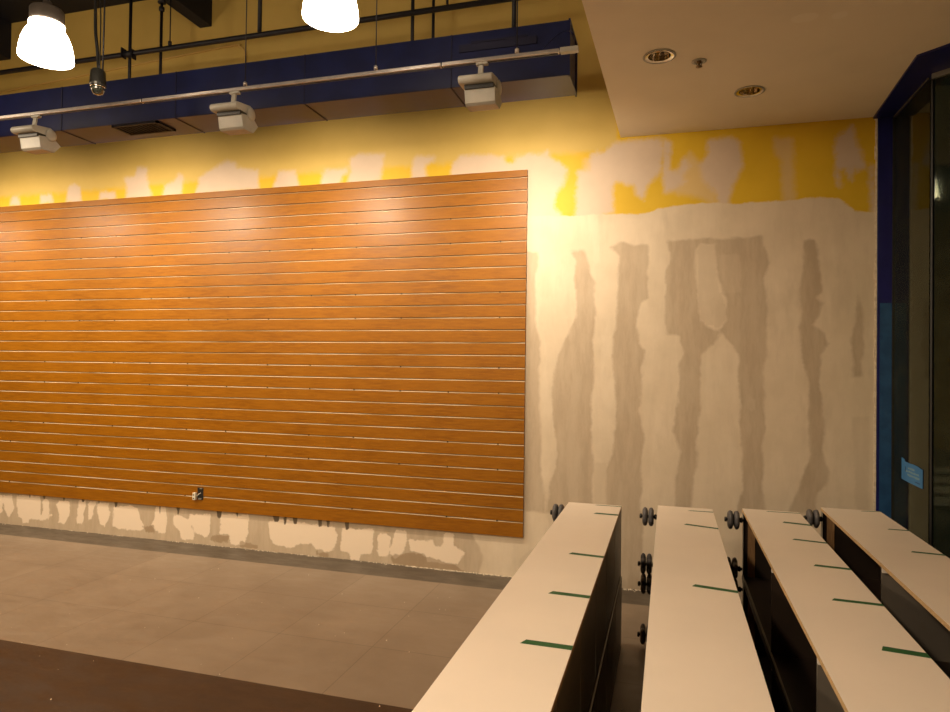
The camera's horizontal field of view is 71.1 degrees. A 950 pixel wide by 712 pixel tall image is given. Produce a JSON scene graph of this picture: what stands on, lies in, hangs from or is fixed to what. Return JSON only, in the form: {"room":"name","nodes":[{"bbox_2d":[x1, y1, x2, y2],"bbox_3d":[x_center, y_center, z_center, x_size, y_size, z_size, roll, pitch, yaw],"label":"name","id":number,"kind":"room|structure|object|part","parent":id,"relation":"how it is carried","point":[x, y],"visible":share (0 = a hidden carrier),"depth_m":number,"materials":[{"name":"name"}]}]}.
{"room":"empty retail store","nodes":[
{"label":"empty retail store","id":0,"kind":"room"},
{"bbox_2d":[0,0,143,22],"bbox_3d":[-2.492,-3.387,1.171,13.500,0.100,9.800,1,-1,16],"label":"ceiling","id":1,"kind":"structure","parent":0,"point":[12,11],"depth_m":6.24,"materials":[{"name":"black paint"}]},
{"bbox_2d":[0,17,11,60],"bbox_3d":[-6.343,-3.195,2.186,0.940,0.360,9.400,1,-1,16],"label":"beam","id":2,"kind":"structure","parent":1,"relation":"attached to","point":[5,26],"depth_m":6.51,"materials":[{"name":"black metal"}]},
{"bbox_2d":[17,0,73,69],"bbox_3d":[-2.426,-2.487,3.791,0.276,1.602,0.276,1,-1,16],"label":"pendant lamp","id":3,"kind":"object","parent":1,"relation":"hanging from","point":[43,42],"visible":1,"depth_m":3.72,"materials":[{"name":"beige plastic"}]},
{"bbox_2d":[89,0,106,95],"bbox_3d":[-2.466,-2.501,4.376,0.100,1.577,0.100,1,-1,16],"label":"pendant lamp","id":4,"kind":"object","parent":1,"relation":"hanging from","point":[97,81],"visible":1,"depth_m":4.36,"materials":[{"name":"grey metal"}]},
{"bbox_3d":[-2.482,-2.582,4.382,0.065,1.416,0.020,1,-1,16],"label":"power cord","id":5,"kind":"part","parent":4,"relation":"part of","materials":[{"name":"black plastic"}]},
{"bbox_3d":[-2.468,-2.582,4.378,0.042,1.415,0.008,1,-1,16],"label":"signal cord","id":6,"kind":"part","parent":4,"relation":"part of","materials":[{"name":"black plastic"}]},
{"bbox_3d":[-2.425,-2.577,4.366,0.017,1.425,0.010,1,-1,16],"label":"hanger cord","id":7,"kind":"part","parent":4,"relation":"part of","materials":[{"name":"black paint"}]},
{"bbox_2d":[128,0,132,77],"bbox_3d":[-2.903,-2.578,5.596,0.066,1.400,0.066,1,-1,16],"label":"rod","id":8,"kind":"object","parent":1,"relation":"hanging from","point":[130,1],"visible":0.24,"depth_m":5.59,"materials":[{"name":"black paint"}]},
{"bbox_2d":[163,0,211,27],"bbox_3d":[-3.711,-3.181,1.418,0.125,0.338,9.400,1,-1,16],"label":"beam","id":9,"kind":"structure","parent":1,"relation":"attached to","point":[199,12],"depth_m":5.75,"materials":[{"name":"black metal"}]},
{"bbox_2d":[158,0,165,73],"bbox_3d":[-2.603,-2.405,5.506,0.064,1.060,0.064,1,-1,16],"label":"rod","id":10,"kind":"object","parent":9,"relation":"hanging from","point":[161,2],"visible":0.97,"depth_m":5.50,"materials":[{"name":"black paint"}]},
{"bbox_2d":[168,0,171,44],"bbox_3d":[-2.486,-2.732,5.428,0.050,0.405,0.050,1,-1,16],"label":"rod","id":11,"kind":"object","parent":9,"relation":"hanging from","point":[169,41],"visible":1,"depth_m":5.42,"materials":[{"name":"black paint"}]},
{"bbox_2d":[0,0,519,74],"bbox_3d":[-3.132,-2.518,5.611,8.400,0.100,0.056,1,-1,16],"label":"pipe","id":12,"kind":"object","parent":11,"relation":"hanging from","point":[124,53],"visible":0.92,"depth_m":5.18,"materials":[{"name":"black metal"}]},
{"bbox_2d":[243,0,246,85],"bbox_3d":[-1.470,-2.509,4.294,0.024,1.537,0.024,1,-1,16],"label":"cable","id":13,"kind":"object","parent":1,"relation":"hanging from","point":[244,82],"visible":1,"depth_m":4.28,"materials":[{"name":"black paint"}]},
{"bbox_2d":[0,45,578,120],"bbox_3d":[-3.410,-1.736,4.846,8.299,0.030,0.038,1,-1,16],"label":"track","id":14,"kind":"object","parent":13,"relation":"hanging from","point":[568,49],"visible":1,"depth_m":4.14,"materials":[{"name":"white metal"}]},
{"bbox_2d":[10,115,59,154],"bbox_3d":[-3.152,-1.595,4.780,0.213,0.256,0.227,1,-1,16],"label":"track spotlight","id":15,"kind":"object","parent":14,"relation":"attached to","point":[35,139],"visible":1,"depth_m":4.73,"materials":[{"name":"white metal"}]},
{"bbox_3d":[-3.149,-1.678,4.768,0.038,0.082,0.032,1,-1,16],"label":"yoke arm","id":16,"kind":"part","parent":15,"relation":"part of","materials":[{"name":"white metal"}]},
{"bbox_2d":[210,91,257,134],"bbox_3d":[-1.558,-1.580,4.315,0.213,0.256,0.227,1,-1,16],"label":"track spotlight","id":17,"kind":"object","parent":14,"relation":"attached to","point":[235,117],"visible":1,"depth_m":4.26,"materials":[{"name":"white metal"}]},
{"bbox_3d":[-1.555,-1.663,4.303,0.038,0.082,0.032,1,-1,16],"label":"yoke arm","id":18,"kind":"part","parent":17,"relation":"part of","materials":[{"name":"white metal"}]},
{"bbox_2d":[458,61,501,111],"bbox_3d":[0.035,-1.565,3.850,0.213,0.256,0.227,1,-1,16],"label":"track spotlight","id":19,"kind":"object","parent":14,"relation":"attached to","point":[482,90],"visible":1,"depth_m":3.79,"materials":[{"name":"white metal"}]},
{"bbox_3d":[0.038,-1.648,3.839,0.038,0.082,0.032,1,-1,16],"label":"yoke arm","id":20,"kind":"part","parent":19,"relation":"part of","materials":[{"name":"white metal"}]},
{"bbox_2d":[514,30,574,52],"bbox_3d":[0.431,-1.843,3.900,0.336,0.265,0.333,1,-1,16],"label":"cable","id":21,"kind":"object","parent":14,"relation":"attached to","point":[567,30],"visible":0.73,"depth_m":3.98,"materials":[{"name":"blue paint"}]},
{"bbox_2d":[257,0,261,31],"bbox_3d":[-1.676,-2.898,5.195,0.074,0.737,0.074,1,-1,16],"label":"rod","id":22,"kind":"object","parent":1,"relation":"hanging from","point":[259,24],"visible":1,"depth_m":5.18,"materials":[{"name":"black paint"}]},
{"bbox_2d":[302,0,358,31],"bbox_3d":[-0.708,-2.480,3.322,0.276,1.602,0.276,1,-1,16],"label":"pendant lamp","id":23,"kind":"object","parent":1,"relation":"hanging from","point":[325,15],"visible":1,"depth_m":3.41,"materials":[{"name":"beige plastic"}]},
{"bbox_2d":[374,0,377,69],"bbox_3d":[-0.590,-2.501,4.038,0.024,1.537,0.024,1,-1,16],"label":"cable","id":24,"kind":"object","parent":1,"relation":"hanging from","point":[375,66],"visible":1,"depth_m":4.03,"materials":[{"name":"black paint"}]},
{"bbox_2d":[410,0,414,40],"bbox_3d":[-0.457,-2.555,4.883,0.066,1.400,0.066,1,-1,16],"label":"rod","id":25,"kind":"object","parent":1,"relation":"hanging from","point":[412,1],"visible":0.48,"depth_m":4.87,"materials":[{"name":"black paint"}]},
{"bbox_2d":[512,0,516,26],"bbox_3d":[0.270,-2.645,4.519,0.072,1.210,0.072,1,-1,16],"label":"rod","id":26,"kind":"object","parent":1,"relation":"hanging from","point":[514,2],"visible":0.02,"depth_m":4.50,"materials":[{"name":"black paint"}]},
{"bbox_2d":[0,18,577,152],"bbox_3d":[-3.316,-1.909,5.342,8.207,0.357,0.342,1,-1,16],"label":"air duct","id":27,"kind":"object","parent":26,"relation":"hanging from","point":[553,76],"visible":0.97,"depth_m":4.58,"materials":[{"name":"blue paint"}]},
{"bbox_2d":[111,121,175,135],"bbox_3d":[-2.519,-1.730,5.058,0.420,0.012,0.193,1,-1,16],"label":"vent grille","id":28,"kind":"object","parent":27,"relation":"attached to","point":[132,128],"depth_m":5.03,"materials":[{"name":"black metal"}]},
{"bbox_2d":[515,0,518,52],"bbox_3d":[0.249,-2.493,3.793,0.024,1.537,0.024,1,-1,16],"label":"cable","id":29,"kind":"object","parent":1,"relation":"hanging from","point":[516,48],"visible":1,"depth_m":3.78,"materials":[{"name":"black paint"}]},
{"bbox_3d":[-1.500,-3.161,0.773,0.130,0.338,9.400,1,-1,16],"label":"beam","id":30,"kind":"structure","parent":1,"relation":"attached to","visible":0},
{"bbox_2d":[432,0,434,37],"bbox_3d":[-0.304,-2.378,4.835,0.062,1.050,0.062,1,-1,16],"label":"rod","id":31,"kind":"object","parent":30,"relation":"hanging from","point":[433,1],"visible":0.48,"depth_m":4.83,"materials":[{"name":"black paint"}]},
{"bbox_2d":[0,523,741,711],"bbox_3d":[-2.560,1.642,1.097,13.500,0.120,9.800,1,-1,16],"label":"floor","id":32,"kind":"structure","parent":0,"point":[152,648],"depth_m":4.03,"materials":[{"name":"concrete"}]},
{"bbox_2d":[57,529,640,591],"bbox_3d":[-1.084,1.661,5.426,7.495,0.009,0.067,1,-1,16],"label":"debris","id":33,"kind":"object","parent":32,"relation":"on","point":[57,529],"visible":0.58,"depth_m":5.21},
{"bbox_2d":[589,576,621,711],"bbox_3d":[0.256,1.430,2.555,0.416,0.418,2.756,1,-1,16],"label":"shelving unit","id":34,"kind":"object","parent":32,"relation":"on","point":[605,682],"visible":0.03,"depth_m":3.07,"materials":[{"name":"brown plastic"}]},
{"bbox_2d":[412,502,621,711],"bbox_3d":[0.259,1.034,2.566,0.412,0.400,2.756,1,-1,16],"label":"shelving unit","id":35,"kind":"object","parent":34,"relation":"on","point":[539,646],"visible":1,"depth_m":2.11,"materials":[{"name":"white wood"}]},
{"bbox_3d":[0.260,1.024,1.856,0.011,0.359,0.438,1,-1,16],"label":"panel","id":36,"kind":"part","parent":35,"relation":"part of","materials":[{"name":"wood"}]},
{"bbox_3d":[0.386,1.033,2.290,0.011,0.359,0.438,1,-1,16],"label":"panel","id":37,"kind":"part","parent":35,"relation":"part of","materials":[{"name":"brown wood"}]},
{"bbox_3d":[0.513,1.041,2.724,0.011,0.359,0.438,1,-1,16],"label":"panel","id":38,"kind":"part","parent":35,"relation":"part of","materials":[{"name":"brown wood"}]},
{"bbox_3d":[0.639,1.049,3.158,0.011,0.359,0.438,1,-1,16],"label":"panel","id":39,"kind":"part","parent":35,"relation":"part of","materials":[{"name":"wood"}]},
{"bbox_3d":[0.766,1.057,3.592,0.011,0.359,0.438,1,-1,16],"label":"panel","id":40,"kind":"part","parent":35,"relation":"part of","materials":[{"name":"brown wood"}]},
{"bbox_3d":[0.385,1.435,2.278,0.011,0.363,0.438,1,-1,16],"label":"panel","id":41,"kind":"part","parent":34,"relation":"part of","materials":[{"name":"brown wood"}]},
{"bbox_3d":[0.512,1.444,2.713,0.011,0.363,0.438,1,-1,16],"label":"panel","id":42,"kind":"part","parent":34,"relation":"part of","materials":[{"name":"brown wood"}]},
{"bbox_3d":[0.639,1.452,3.147,0.011,0.363,0.438,1,-1,16],"label":"panel","id":43,"kind":"part","parent":34,"relation":"part of","materials":[{"name":"brown wood"}]},
{"bbox_3d":[0.765,1.460,3.581,0.011,0.363,0.438,1,-1,16],"label":"panel","id":44,"kind":"part","parent":34,"relation":"part of","materials":[{"name":"brown wood"}]},
{"bbox_2d":[637,573,651,644],"bbox_3d":[0.758,1.436,2.497,0.404,0.418,2.756,1,-1,16],"label":"casters","id":45,"kind":"object","parent":32,"relation":"on","point":[645,585],"visible":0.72,"depth_m":3.77,"materials":[{"name":"black plastic"}]},
{"bbox_2d":[638,505,774,711],"bbox_3d":[0.763,1.040,2.507,0.406,0.400,2.756,1,-1,16],"label":"shelving unit","id":46,"kind":"object","parent":45,"relation":"on","point":[701,656],"visible":1,"depth_m":2.04,"materials":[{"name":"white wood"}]},
{"bbox_2d":[734,579,787,711],"bbox_3d":[1.225,1.442,2.444,0.402,0.418,2.756,1,-1,16],"label":"shelving unit","id":47,"kind":"object","parent":32,"relation":"on","point":[778,703],"visible":0.08,"depth_m":3.58,"materials":[{"name":"brown plastic"}]},
{"bbox_3d":[1.659,1.474,3.737,0.291,0.366,0.018,1,-1,16],"label":"panel","id":48,"kind":"part","parent":47,"relation":"part of","materials":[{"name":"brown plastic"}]},
{"bbox_2d":[724,508,949,711],"bbox_3d":[1.230,1.046,2.454,0.404,0.400,2.756,1,-1,16],"label":"shelving unit","id":49,"kind":"object","parent":47,"relation":"on","point":[831,645],"visible":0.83,"depth_m":2.32,"materials":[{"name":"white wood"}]},
{"bbox_3d":[1.520,1.070,3.775,0.002,0.361,0.044,1,-1,16],"label":"corner plate","id":50,"kind":"part","parent":49,"relation":"part of","materials":[{"name":"grey metal"}]},
{"bbox_3d":[1.665,1.071,3.747,0.293,0.362,0.018,1,-1,16],"label":"panel","id":51,"kind":"part","parent":49,"relation":"part of","materials":[{"name":"brown plastic"}]},
{"bbox_3d":[1.141,1.221,2.474,0.007,0.008,2.712,1,-1,16],"label":"frame rail","id":52,"kind":"part","parent":49,"relation":"part of","materials":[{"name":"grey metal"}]},
{"bbox_3d":[1.707,1.449,2.501,0.410,0.418,2.756,1,-1,16],"label":"shelving unit","id":53,"kind":"object","parent":32,"relation":"on","visible":0},
{"bbox_2d":[803,507,949,678],"bbox_3d":[1.713,1.054,2.511,0.412,0.400,2.756,1,-1,16],"label":"shelving unit","id":54,"kind":"object","parent":53,"relation":"on","point":[906,574],"visible":0.46,"depth_m":2.79,"materials":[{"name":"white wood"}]},
{"bbox_3d":[1.998,1.077,3.833,0.002,0.361,0.044,1,-1,16],"label":"corner plate","id":55,"kind":"part","parent":54,"relation":"part of","materials":[{"name":"grey metal"}]},
{"bbox_3d":[2.147,1.078,3.804,0.301,0.362,0.018,1,-1,16],"label":"panel","id":56,"kind":"part","parent":54,"relation":"part of","materials":[{"name":"brown plastic"}]},
{"bbox_3d":[2.220,1.076,3.538,0.011,0.359,0.438,1,-1,16],"label":"panel","id":57,"kind":"part","parent":54,"relation":"part of","materials":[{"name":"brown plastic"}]},
{"bbox_2d":[0,0,875,600],"bbox_3d":[-2.494,-0.805,6.046,10.812,4.920,0.250,1,-1,16],"label":"wall","id":58,"kind":"structure","parent":0,"point":[700,311],"depth_m":4.90,"materials":[{"name":"beige paint"}]},
{"bbox_2d":[0,43,246,92],"bbox_3d":[-4.362,-2.609,6.480,4.950,0.289,0.020,1,-1,16],"label":"conduit","id":59,"kind":"object","parent":58,"relation":"attached to","point":[237,44],"visible":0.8,"depth_m":6.11,"materials":[{"name":"metal"}]},
{"bbox_2d":[0,170,527,537],"bbox_3d":[-3.339,-0.058,6.134,7.753,2.790,0.023,1,-1,16],"label":"slatwall","id":60,"kind":"object","parent":58,"relation":"attached to","point":[350,352],"visible":1,"depth_m":5.64,"materials":[{"name":"orange wood"}]},
{"bbox_2d":[192,487,202,499],"bbox_3d":[-2.425,1.206,5.818,0.092,0.107,0.031,1,-1,16],"label":"power outlet","id":61,"kind":"object","parent":60,"relation":"attached to","point":[199,495],"visible":1,"depth_m":5.82,"materials":[{"name":"black plastic"}]},
{"bbox_2d":[192,492,196,499],"bbox_3d":[-2.456,1.227,5.824,0.028,0.064,0.026,1,-1,16],"label":"receptacle","id":62,"kind":"object","parent":61,"relation":"attached to","point":[194,495],"depth_m":5.82,"materials":[{"name":"white plastic"}]},
{"bbox_2d":[873,119,877,510],"bbox_3d":[2.644,0.062,4.398,0.018,3.277,0.006,1,-1,16],"label":"trim","id":63,"kind":"structure","parent":58,"relation":"attached to","point":[876,120],"depth_m":4.40,"materials":[{"name":"paint"}]},
{"bbox_2d":[876,117,892,517],"bbox_3d":[2.734,0.063,4.502,0.092,3.280,0.256,1,-1,16],"label":"trim","id":64,"kind":"structure","parent":58,"relation":"attached to","point":[885,125],"depth_m":4.39,"materials":[{"name":"blue paint"}]},
{"bbox_2d":[891,78,930,543],"bbox_3d":[2.657,0.056,4.056,0.030,3.280,0.655,1,-1,16],"label":"window","id":65,"kind":"structure","parent":58,"relation":"in","point":[911,161],"depth_m":4.06,"materials":[{"name":"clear glass"}]},
{"bbox_3d":[2.657,0.056,4.056,0.030,3.280,0.655,1,-1,16],"label":"frame","id":66,"kind":"part","parent":65,"relation":"part of","materials":[{"name":"black plastic"}]},
{"bbox_2d":[901,458,922,488],"bbox_3d":[2.628,0.701,4.003,0.002,0.138,0.360,1,-1,16],"label":"card","id":67,"kind":"object","parent":65,"relation":"attached to","point":[911,473],"visible":1,"depth_m":3.99,"materials":[{"name":"blue"}]},
{"bbox_2d":[906,468,918,479],"bbox_3d":[2.623,0.703,3.988,0.001,0.055,0.228,1,-1,16],"label":"print","id":68,"kind":"object","parent":67,"relation":"attached to","point":[911,473],"depth_m":3.99,"materials":[{"name":"blue paper"}]},
{"bbox_2d":[873,43,949,118],"bbox_3d":[2.940,-2.414,3.139,0.777,1.640,2.715,1,-1,-20],"label":"trim","id":69,"kind":"structure","parent":58,"relation":"attached to","point":[924,64],"depth_m":3.81,"materials":[{"name":"blue paint"}]},
{"bbox_2d":[582,0,949,137],"bbox_3d":[1.352,-2.490,-0.123,3.780,1.628,9.500,1,-1,16],"label":"ceiling","id":70,"kind":"structure","parent":0,"point":[813,60],"depth_m":3.58,"materials":[{"name":"paint"}]},
{"bbox_2d":[643,49,675,63],"bbox_3d":[1.000,-1.693,3.607,0.176,0.146,0.176,1,-1,16],"label":"recessed light","id":71,"kind":"object","parent":70,"relation":"in","point":[658,56],"visible":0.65,"depth_m":3.66,"materials":[{"name":"white metal"}]},
{"bbox_2d":[691,58,706,67],"bbox_3d":[1.232,-1.605,3.658,0.080,0.032,0.080,1,-1,16],"label":"sprinkler head","id":72,"kind":"object","parent":70,"relation":"attached to","point":[699,63],"visible":1,"depth_m":3.65},
{"bbox_2d":[734,85,764,97],"bbox_3d":[1.670,-1.677,4.046,0.176,0.146,0.176,1,-1,16],"label":"recessed light","id":73,"kind":"object","parent":70,"relation":"in","point":[753,90],"visible":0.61,"depth_m":4.09,"materials":[{"name":"white metal"}]},
{"bbox_2d":[929,68,949,547],"bbox_3d":[3.121,0.045,2.879,0.060,3.280,2.060,1,-1,-32],"label":"window","id":74,"kind":"structure","parent":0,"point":[934,76],"depth_m":3.74,"materials":[{"name":"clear glass"}]},
{"bbox_3d":[3.121,0.045,2.879,0.060,3.280,2.060,1,-1,-32],"label":"frame","id":75,"kind":"part","parent":74,"relation":"part of","materials":[{"name":"black plastic"}]},
{"bbox_3d":[3.105,0.034,2.893,0.007,3.222,1.980,1,-1,-32],"label":"pane","id":76,"kind":"part","parent":74,"relation":"part of","materials":[{"name":"glass"}]}
]}

